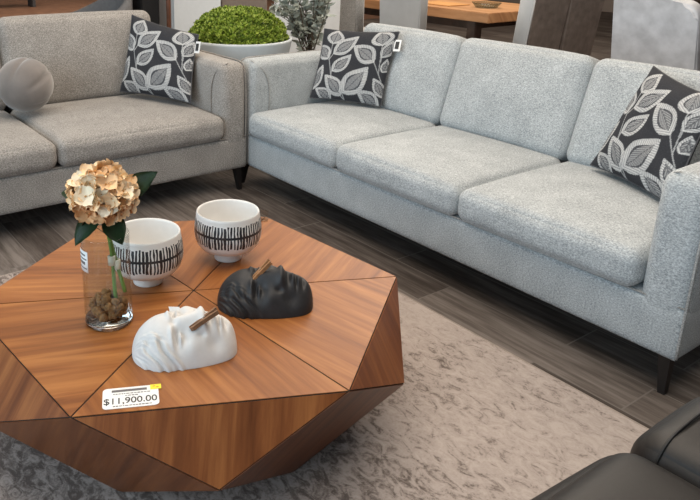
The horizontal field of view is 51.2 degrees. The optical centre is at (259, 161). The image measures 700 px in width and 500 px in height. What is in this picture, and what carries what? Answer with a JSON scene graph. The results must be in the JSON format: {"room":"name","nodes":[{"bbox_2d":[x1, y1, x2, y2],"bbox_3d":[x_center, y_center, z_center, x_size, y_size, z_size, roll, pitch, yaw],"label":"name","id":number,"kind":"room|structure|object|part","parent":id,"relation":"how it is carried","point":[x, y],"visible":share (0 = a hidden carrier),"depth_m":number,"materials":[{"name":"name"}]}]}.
{"room":"store","nodes":[
{"label":"store","id":0,"kind":"room"},
{"bbox_2d":[0,0,699,428],"bbox_3d":[0.691,-1.038,8.179,18.000,0.100,22.000,-11,21,-33],"label":"floor","id":1,"kind":"structure","parent":0,"point":[613,370],"depth_m":3.13,"materials":[{"name":"brown wood"}]},
{"bbox_2d":[70,0,132,12],"bbox_3d":[-1.533,-1.141,6.773,0.690,0.880,0.769,-11,21,-33],"label":"tub chair","id":2,"kind":"object","parent":1,"relation":"on","point":[99,5],"visible":0.1,"depth_m":6.94,"materials":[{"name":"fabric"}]},
{"bbox_2d":[0,10,246,214],"bbox_3d":[-1.248,-0.242,3.809,2.204,0.956,1.060,-11,21,-33],"label":"loveseat","id":3,"kind":"object","parent":1,"relation":"on","point":[86,118],"visible":0.73,"depth_m":3.94,"materials":[{"name":"grey fabric"}]},
{"bbox_2d":[0,60,5,110],"bbox_3d":[-1.848,-0.461,3.786,0.942,0.540,0.298,-11,21,-33],"label":"cushion","id":4,"kind":"object","parent":3,"relation":"on","point":[2,62],"depth_m":3.98,"materials":[{"name":"grey fabric"}]},
{"bbox_2d":[0,57,53,111],"bbox_3d":[-1.239,-0.404,3.813,0.290,0.285,0.289,-11,21,-33],"label":"round cushion","id":5,"kind":"object","parent":3,"relation":"on","point":[26,84],"visible":1,"depth_m":3.71,"materials":[{"name":"beige fabric"}]},
{"bbox_2d":[0,110,56,177],"bbox_3d":[-1.569,-0.053,3.489,0.942,0.182,0.831,-11,21,-33],"label":"seat cushion","id":6,"kind":"object","parent":3,"relation":"on","point":[27,150],"depth_m":3.40,"materials":[{"name":"grey fabric"}]},
{"bbox_2d":[0,10,150,109],"bbox_3d":[-1.078,-0.613,4.301,0.942,0.540,0.298,-11,21,-33],"label":"cushion","id":7,"kind":"object","parent":3,"relation":"on","point":[84,54],"depth_m":4.17,"materials":[{"name":"grey fabric"}]},
{"bbox_2d":[10,93,222,165],"bbox_3d":[-0.799,-0.204,4.003,0.942,0.182,0.831,-11,21,-33],"label":"seat cushion","id":8,"kind":"object","parent":3,"relation":"on","point":[88,128],"depth_m":3.79,"materials":[{"name":"grey fabric"}]},
{"bbox_2d":[120,15,200,103],"bbox_3d":[-0.579,-0.598,4.176,0.547,0.445,0.204,11,20,29],"label":"throw pillow","id":9,"kind":"object","parent":3,"relation":"on","point":[160,59],"visible":1,"depth_m":4.12,"materials":[{"name":"grey fabric"}]},
{"bbox_3d":[-0.423,-0.429,4.372,0.171,0.489,1.023,-11,21,-33],"label":"arm","id":10,"kind":"part","parent":3,"relation":"part of"},
{"bbox_3d":[-0.132,0.094,4.155,0.045,0.138,0.043,-11,21,-33],"label":"leg","id":11,"kind":"part","parent":3,"relation":"part of","materials":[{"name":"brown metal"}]},
{"bbox_2d":[132,0,159,24],"bbox_3d":[-1.076,-1.337,6.851,0.210,1.220,0.220,-11,21,-33],"label":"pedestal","id":12,"kind":"object","parent":1,"relation":"on","point":[151,7],"visible":0.05,"depth_m":6.75,"materials":[{"name":"black"}]},
{"bbox_2d":[166,0,170,27],"bbox_3d":[-0.851,-1.445,6.738,0.109,1.500,0.110,-11,21,-33],"label":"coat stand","id":13,"kind":"object","parent":1,"relation":"on","point":[168,2],"visible":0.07,"depth_m":6.74,"materials":[{"name":"brown wood"}]},
{"bbox_2d":[0,0,379,18],"bbox_3d":[-3.637,-2.806,13.405,14.000,0.008,7.600,-11,21,-33],"label":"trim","id":14,"kind":"structure","parent":1,"relation":"on","point":[7,7],"depth_m":13.85,"materials":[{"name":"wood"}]},
{"bbox_2d":[28,0,35,6],"bbox_3d":[-4.886,-3.142,13.534,1.500,0.520,0.500,-11,21,-33],"label":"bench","id":15,"kind":"object","parent":14,"relation":"on","point":[32,3],"visible":1,"depth_m":13.83,"materials":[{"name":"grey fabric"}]},
{"bbox_2d":[159,0,220,31],"bbox_3d":[-0.726,-1.523,7.239,0.550,1.350,0.460,-11,21,-33],"label":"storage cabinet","id":16,"kind":"object","parent":1,"relation":"on","point":[184,13],"visible":0.17,"depth_m":7.04,"materials":[{"name":"white paint"}]},
{"bbox_2d":[188,5,291,62],"bbox_3d":[-0.139,-0.537,4.755,0.690,0.981,0.690,-11,21,-33],"label":"potted topiary","id":17,"kind":"object","parent":1,"relation":"on","point":[239,32],"visible":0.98,"depth_m":4.44,"materials":[{"name":"plant"}]},
{"bbox_2d":[200,36,291,62],"bbox_3d":[-0.141,-0.436,4.786,0.690,0.770,0.690,-11,21,-33],"label":"pot","id":18,"kind":"object","parent":17,"relation":"attached to","point":[239,49],"depth_m":4.39,"materials":[{"name":"white ceramic"}]},
{"bbox_2d":[221,0,266,10],"bbox_3d":[-0.271,-1.631,7.602,0.580,1.350,0.460,-11,21,-33],"label":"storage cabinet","id":19,"kind":"object","parent":1,"relation":"on","point":[259,3],"visible":0.19,"depth_m":7.43,"materials":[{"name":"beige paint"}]},
{"bbox_2d":[269,0,336,51],"bbox_3d":[0.348,-0.911,5.483,0.611,1.269,0.571,8,19,22],"label":"plant","id":20,"kind":"object","parent":1,"relation":"on","point":[305,24],"visible":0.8,"depth_m":5.36,"materials":[{"name":"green plant"}]},
{"bbox_2d":[274,0,340,52],"bbox_3d":[0.429,-1.174,6.635,0.600,1.080,0.250,1,18,0],"label":"decorative panel","id":21,"kind":"object","parent":1,"relation":"on","point":[331,22],"visible":0.07,"depth_m":6.58,"materials":[{"name":"white"}]},
{"bbox_2d":[0,216,648,499],"bbox_3d":[-0.291,0.971,1.578,3.098,0.012,3.497,-11,21,-33],"label":"area rug","id":22,"kind":"object","parent":1,"relation":"on","point":[470,418],"visible":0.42,"depth_m":2.09,"materials":[{"name":"grey carpet"}]},
{"bbox_2d":[0,217,403,491],"bbox_3d":[-0.203,0.564,2.253,1.298,0.358,1.294,-11,21,-33],"label":"coffee table","id":23,"kind":"object","parent":22,"relation":"on","point":[293,386],"visible":0.88,"depth_m":1.84,"materials":[{"name":"brown wood"}]},
{"bbox_3d":[-0.667,0.585,1.852,0.091,0.164,0.633,-13,22,-38],"label":"panel","id":24,"kind":"part","parent":23,"relation":"part of","materials":[{"name":"brown wood"}]},
{"bbox_3d":[-0.473,0.491,1.882,0.642,0.003,0.556,-2,18,-10],"label":"panel","id":25,"kind":"part","parent":23,"relation":"part of","materials":[{"name":"brown wood"}]},
{"bbox_3d":[-0.626,0.360,2.291,0.582,0.003,0.639,-11,21,-33],"label":"panel","id":26,"kind":"part","parent":23,"relation":"part of","materials":[{"name":"brown wood"}]},
{"bbox_2d":[80,248,132,330],"bbox_3d":[-0.420,0.319,1.983,0.132,0.266,0.131,-11,21,-33],"label":"glass vase","id":27,"kind":"object","parent":23,"relation":"on","point":[92,322],"visible":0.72,"depth_m":1.98,"materials":[{"name":"clear glass"}]},
{"bbox_2d":[89,288,127,321],"bbox_3d":[-0.421,0.394,2.006,0.106,0.081,0.113,-11,21,-33],"label":"rocks","id":28,"kind":"object","parent":27,"relation":"on","point":[103,305],"visible":0.98,"depth_m":1.98},
{"bbox_2d":[61,158,156,297],"bbox_3d":[-0.404,0.189,1.959,0.229,0.419,0.219,-11,21,-33],"label":"hydrangea","id":29,"kind":"object","parent":27,"relation":"in","point":[102,192],"visible":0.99,"depth_m":1.88,"materials":[{"name":"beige plant"}]},
{"bbox_3d":[-0.405,0.263,1.964,0.026,0.276,0.023,-11,21,-33],"label":"stem","id":30,"kind":"part","parent":29,"relation":"part of","materials":[{"name":"green plant"}]},
{"bbox_3d":[-0.395,0.247,1.966,0.057,0.247,0.013,-1,18,-7],"label":"stem","id":31,"kind":"part","parent":29,"relation":"part of","materials":[{"name":"green plant"}]},
{"bbox_3d":[-0.394,0.719,1.753,0.624,0.354,0.179,12,21,33],"label":"panel","id":32,"kind":"part","parent":23,"relation":"part of","materials":[{"name":"brown wood"}]},
{"bbox_2d":[102,384,160,409],"bbox_3d":[-0.298,0.551,1.690,0.137,0.002,0.078,-2,18,-10],"label":"price tag","id":33,"kind":"object","parent":23,"relation":"on","point":[147,395],"visible":1,"depth_m":1.69,"materials":[{"name":"white paper"}]},
{"bbox_2d":[104,394,156,405],"bbox_3d":[-0.300,0.555,1.677,0.122,0.001,0.026,-2,18,-10],"label":"print","id":34,"kind":"object","parent":33,"relation":"on","point":[115,399],"depth_m":1.68,"materials":[{"name":"black"}]},
{"bbox_2d":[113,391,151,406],"bbox_3d":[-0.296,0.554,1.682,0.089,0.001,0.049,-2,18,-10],"label":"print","id":35,"kind":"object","parent":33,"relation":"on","point":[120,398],"depth_m":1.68,"materials":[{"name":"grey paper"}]},
{"bbox_2d":[112,218,182,287],"bbox_3d":[-0.347,0.293,2.228,0.224,0.170,0.224,14,22,36],"label":"bowl","id":36,"kind":"object","parent":23,"relation":"on","point":[153,246],"visible":0.88,"depth_m":2.15,"materials":[{"name":"white ceramic"}]},
{"bbox_3d":[-0.352,0.272,2.582,0.556,0.003,0.642,7,19,19],"label":"panel","id":37,"kind":"part","parent":23,"relation":"part of","materials":[{"name":"brown wood"}]},
{"bbox_2d":[132,306,236,372],"bbox_3d":[-0.194,0.432,1.866,0.274,0.127,0.190,-4,18,-14],"label":"sculpture","id":38,"kind":"object","parent":23,"relation":"on","point":[166,342],"visible":0.94,"depth_m":1.81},
{"bbox_2d":[169,307,179,311],"bbox_3d":[-0.223,0.392,1.892,0.032,0.023,0.008,-3,18,-12],"label":"paper tag","id":39,"kind":"object","parent":38,"relation":"attached to","point":[171,309],"visible":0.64,"depth_m":1.89,"materials":[{"name":"white paper"}]},
{"bbox_2d":[189,307,218,330],"bbox_3d":[-0.141,0.400,1.823,0.076,0.051,0.022,-5,18,-17],"label":"stick","id":40,"kind":"object","parent":38,"relation":"attached to","point":[212,313],"visible":1,"depth_m":1.82,"materials":[{"name":"brown wood"}]},
{"bbox_3d":[-0.114,0.801,1.784,0.457,0.191,0.246,-2,18,-10],"label":"foot panel","id":41,"kind":"part","parent":23,"relation":"part of","materials":[{"name":"brown wood"}]},
{"bbox_3d":[-0.050,0.518,1.818,0.556,0.003,0.642,7,19,19],"label":"panel","id":42,"kind":"part","parent":23,"relation":"part of","materials":[{"name":"brown wood"}]},
{"bbox_3d":[-0.098,0.655,1.655,0.633,0.164,0.091,-2,18,-10],"label":"panel","id":43,"kind":"part","parent":23,"relation":"part of","materials":[{"name":"brown wood"}]},
{"bbox_2d":[194,199,261,262],"bbox_3d":[-0.105,0.242,2.402,0.224,0.170,0.224,9,19,23],"label":"bowl","id":44,"kind":"object","parent":23,"relation":"on","point":[226,229],"visible":1,"depth_m":2.33,"materials":[{"name":"white ceramic"}]},
{"bbox_2d":[217,265,312,319],"bbox_3d":[0.017,0.357,2.113,0.282,0.127,0.192,-1,18,-5],"label":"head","id":45,"kind":"object","parent":23,"relation":"on","point":[277,293],"visible":0.99,"depth_m":2.06},
{"bbox_2d":[252,259,271,279],"bbox_3d":[0.002,0.318,2.076,0.065,0.066,0.022,-4,18,-16],"label":"clothespin","id":46,"kind":"object","parent":45,"relation":"attached to","point":[267,263],"visible":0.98,"depth_m":2.07,"materials":[{"name":"brown wood"}]},
{"bbox_3d":[0.013,0.335,2.400,0.582,0.003,0.639,-11,21,-33],"label":"panel","id":47,"kind":"part","parent":23,"relation":"part of","materials":[{"name":"brown wood"}]},
{"bbox_3d":[0.167,0.466,1.991,0.642,0.003,0.556,-2,18,-10],"label":"panel","id":48,"kind":"part","parent":23,"relation":"part of","materials":[{"name":"brown wood"}]},
{"bbox_3d":[0.154,0.697,1.847,0.642,0.354,0.184,-11,21,-33],"label":"panel","id":49,"kind":"part","parent":23,"relation":"part of","materials":[{"name":"brown wood"}]},
{"bbox_3d":[0.367,0.544,2.028,0.091,0.164,0.633,7,19,19],"label":"panel","id":50,"kind":"part","parent":23,"relation":"part of","materials":[{"name":"brown wood"}]},
{"bbox_2d":[531,397,699,499],"bbox_3d":[0.692,0.768,0.908,1.526,0.805,1.010,-11,21,-33],"label":"leather armchair","id":51,"kind":"object","parent":22,"relation":"on","point":[663,463],"visible":1,"depth_m":1.38,"materials":[{"name":"black leather"}]},
{"bbox_2d":[531,453,699,499],"bbox_3d":[0.622,0.784,1.023,0.792,0.225,0.750,-11,21,-33],"label":"seat cushion","id":52,"kind":"object","parent":51,"relation":"on","point":[620,476],"depth_m":1.33,"materials":[{"name":"black leather"}]},
{"bbox_3d":[1.131,0.797,1.304,0.372,0.382,0.864,-11,21,-33],"label":"arm","id":53,"kind":"part","parent":51,"relation":"part of","materials":[{"name":"black leather"}]},
{"bbox_2d":[339,0,364,31],"bbox_3d":[0.953,-1.345,7.288,0.598,1.027,0.580,-12,22,-36],"label":"dining chair","id":54,"kind":"object","parent":1,"relation":"on","point":[351,11],"visible":0.12,"depth_m":6.92,"materials":[{"name":"grey fabric"}]},
{"bbox_2d":[380,0,427,29],"bbox_3d":[1.481,-1.164,6.743,0.588,1.025,0.500,-11,21,-33],"label":"dining chair","id":55,"kind":"object","parent":1,"relation":"on","point":[404,13],"visible":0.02,"depth_m":6.46,"materials":[{"name":"grey fabric"}]},
{"bbox_2d":[364,0,519,38],"bbox_3d":[1.627,-1.430,8.032,1.100,0.760,3.040,-11,21,-33],"label":"dining table","id":56,"kind":"object","parent":1,"relation":"on","point":[471,17],"visible":0.22,"depth_m":6.90,"materials":[{"name":"brown wood"}]},
{"bbox_2d":[428,1,469,6],"bbox_3d":[1.843,-1.582,7.244,0.320,0.008,0.420,-11,21,-33],"label":"mat","id":57,"kind":"object","parent":56,"relation":"on","point":[440,3],"visible":0.76,"depth_m":7.20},
{"bbox_3d":[2.012,-1.004,6.851,0.100,0.670,0.100,-11,21,-33],"label":"leg","id":58,"kind":"part","parent":56,"relation":"part of","materials":[{"name":"brown wood"}]},
{"bbox_2d":[240,23,699,394],"bbox_3d":[0.981,-0.068,3.432,1.033,0.913,2.558,-11,21,-33],"label":"sofa","id":59,"kind":"object","parent":1,"relation":"on","point":[478,153],"visible":0.89,"depth_m":3.13,"materials":[{"name":"grey fabric"}]},
{"bbox_3d":[-0.087,0.060,4.266,0.043,0.138,0.045,-11,21,-33],"label":"leg","id":60,"kind":"part","parent":59,"relation":"part of","materials":[{"name":"black wood"}]},
{"bbox_3d":[0.299,-0.412,4.350,0.963,0.489,0.171,-11,21,-33],"label":"arm","id":61,"kind":"part","parent":59,"relation":"part of"},
{"bbox_2d":[249,100,434,167],"bbox_3d":[0.448,-0.173,3.961,0.771,0.182,0.747,-11,21,-33],"label":"seat cushion","id":62,"kind":"object","parent":59,"relation":"on","point":[309,133],"depth_m":3.83,"materials":[{"name":"grey fabric"}]},
{"bbox_2d":[310,28,401,106],"bbox_3d":[0.553,-0.542,4.130,0.491,0.420,0.190,10,20,26],"label":"throw pillow","id":63,"kind":"object","parent":59,"relation":"on","point":[353,66],"visible":1,"depth_m":4.09,"materials":[{"name":"grey fabric"}]},
{"bbox_2d":[363,23,466,125],"bbox_3d":[0.848,-0.505,4.146,0.328,0.512,0.747,-11,21,-33],"label":"cushion","id":64,"kind":"object","parent":59,"relation":"on","point":[419,76],"depth_m":3.92,"materials":[{"name":"grey fabric"}]},
{"bbox_2d":[336,126,560,214],"bbox_3d":[0.873,0.016,3.381,0.771,0.182,0.747,-11,21,-33],"label":"seat cushion","id":65,"kind":"object","parent":59,"relation":"on","point":[425,170],"depth_m":3.24,"materials":[{"name":"grey fabric"}]},
{"bbox_2d":[440,38,599,161],"bbox_3d":[1.273,-0.316,3.565,0.328,0.512,0.747,-11,21,-33],"label":"cushion","id":66,"kind":"object","parent":59,"relation":"on","point":[526,97],"depth_m":3.43,"materials":[{"name":"grey fabric"}]},
{"bbox_2d":[458,161,659,285],"bbox_3d":[1.298,0.206,2.800,0.771,0.182,0.747,-11,21,-33],"label":"seat cushion","id":67,"kind":"object","parent":59,"relation":"on","point":[580,220],"depth_m":2.64,"materials":[{"name":"grey fabric"}]},
{"bbox_2d":[567,58,699,168],"bbox_3d":[1.698,-0.127,2.985,0.328,0.512,0.747,-11,21,-33],"label":"cushion","id":68,"kind":"object","parent":59,"relation":"on","point":[607,86],"depth_m":3.11,"materials":[{"name":"grey fabric"}]},
{"bbox_2d":[590,66,699,198],"bbox_3d":[1.531,-0.115,2.783,0.204,0.430,0.492,-1,18,-6],"label":"throw pillow","id":69,"kind":"object","parent":59,"relation":"on","point":[657,134],"visible":0.98,"depth_m":2.73,"materials":[{"name":"grey fabric"}]},
{"bbox_3d":[1.317,0.684,2.349,0.043,0.138,0.045,-11,21,-33],"label":"leg","id":70,"kind":"part","parent":59,"relation":"part of","materials":[{"name":"black wood"}]},
{"bbox_3d":[1.663,0.196,2.488,0.963,0.489,0.171,-11,21,-33],"label":"arm","id":71,"kind":"part","parent":59,"relation":"part of"},
{"bbox_2d":[512,0,569,49],"bbox_3d":[2.172,-0.980,6.115,0.472,1.070,0.612,-11,21,-33],"label":"dining chair","id":72,"kind":"object","parent":1,"relation":"on","point":[539,23],"visible":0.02,"depth_m":5.79,"materials":[{"name":"beige fabric"}]},
{"bbox_2d":[558,0,603,55],"bbox_3d":[2.587,-1.061,6.393,0.480,1.070,0.612,-11,21,-33],"label":"dining chair","id":73,"kind":"object","parent":1,"relation":"on","point":[583,16],"visible":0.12,"depth_m":6.12,"materials":[{"name":"brown fabric"}]},
{"bbox_2d":[611,0,699,70],"bbox_3d":[2.460,-0.474,4.327,0.715,1.189,0.530,-11,21,-33],"label":"dining chair","id":74,"kind":"object","parent":1,"relation":"on","point":[657,32],"visible":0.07,"depth_m":4.04,"materials":[{"name":"grey fabric"}]},
{"bbox_2d":[491,0,613,11],"bbox_3d":[8.142,-4.214,12.601,0.100,3.500,22.000,-11,21,-33],"label":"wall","id":75,"kind":"structure","parent":0,"point":[608,5],"depth_m":14.56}
]}

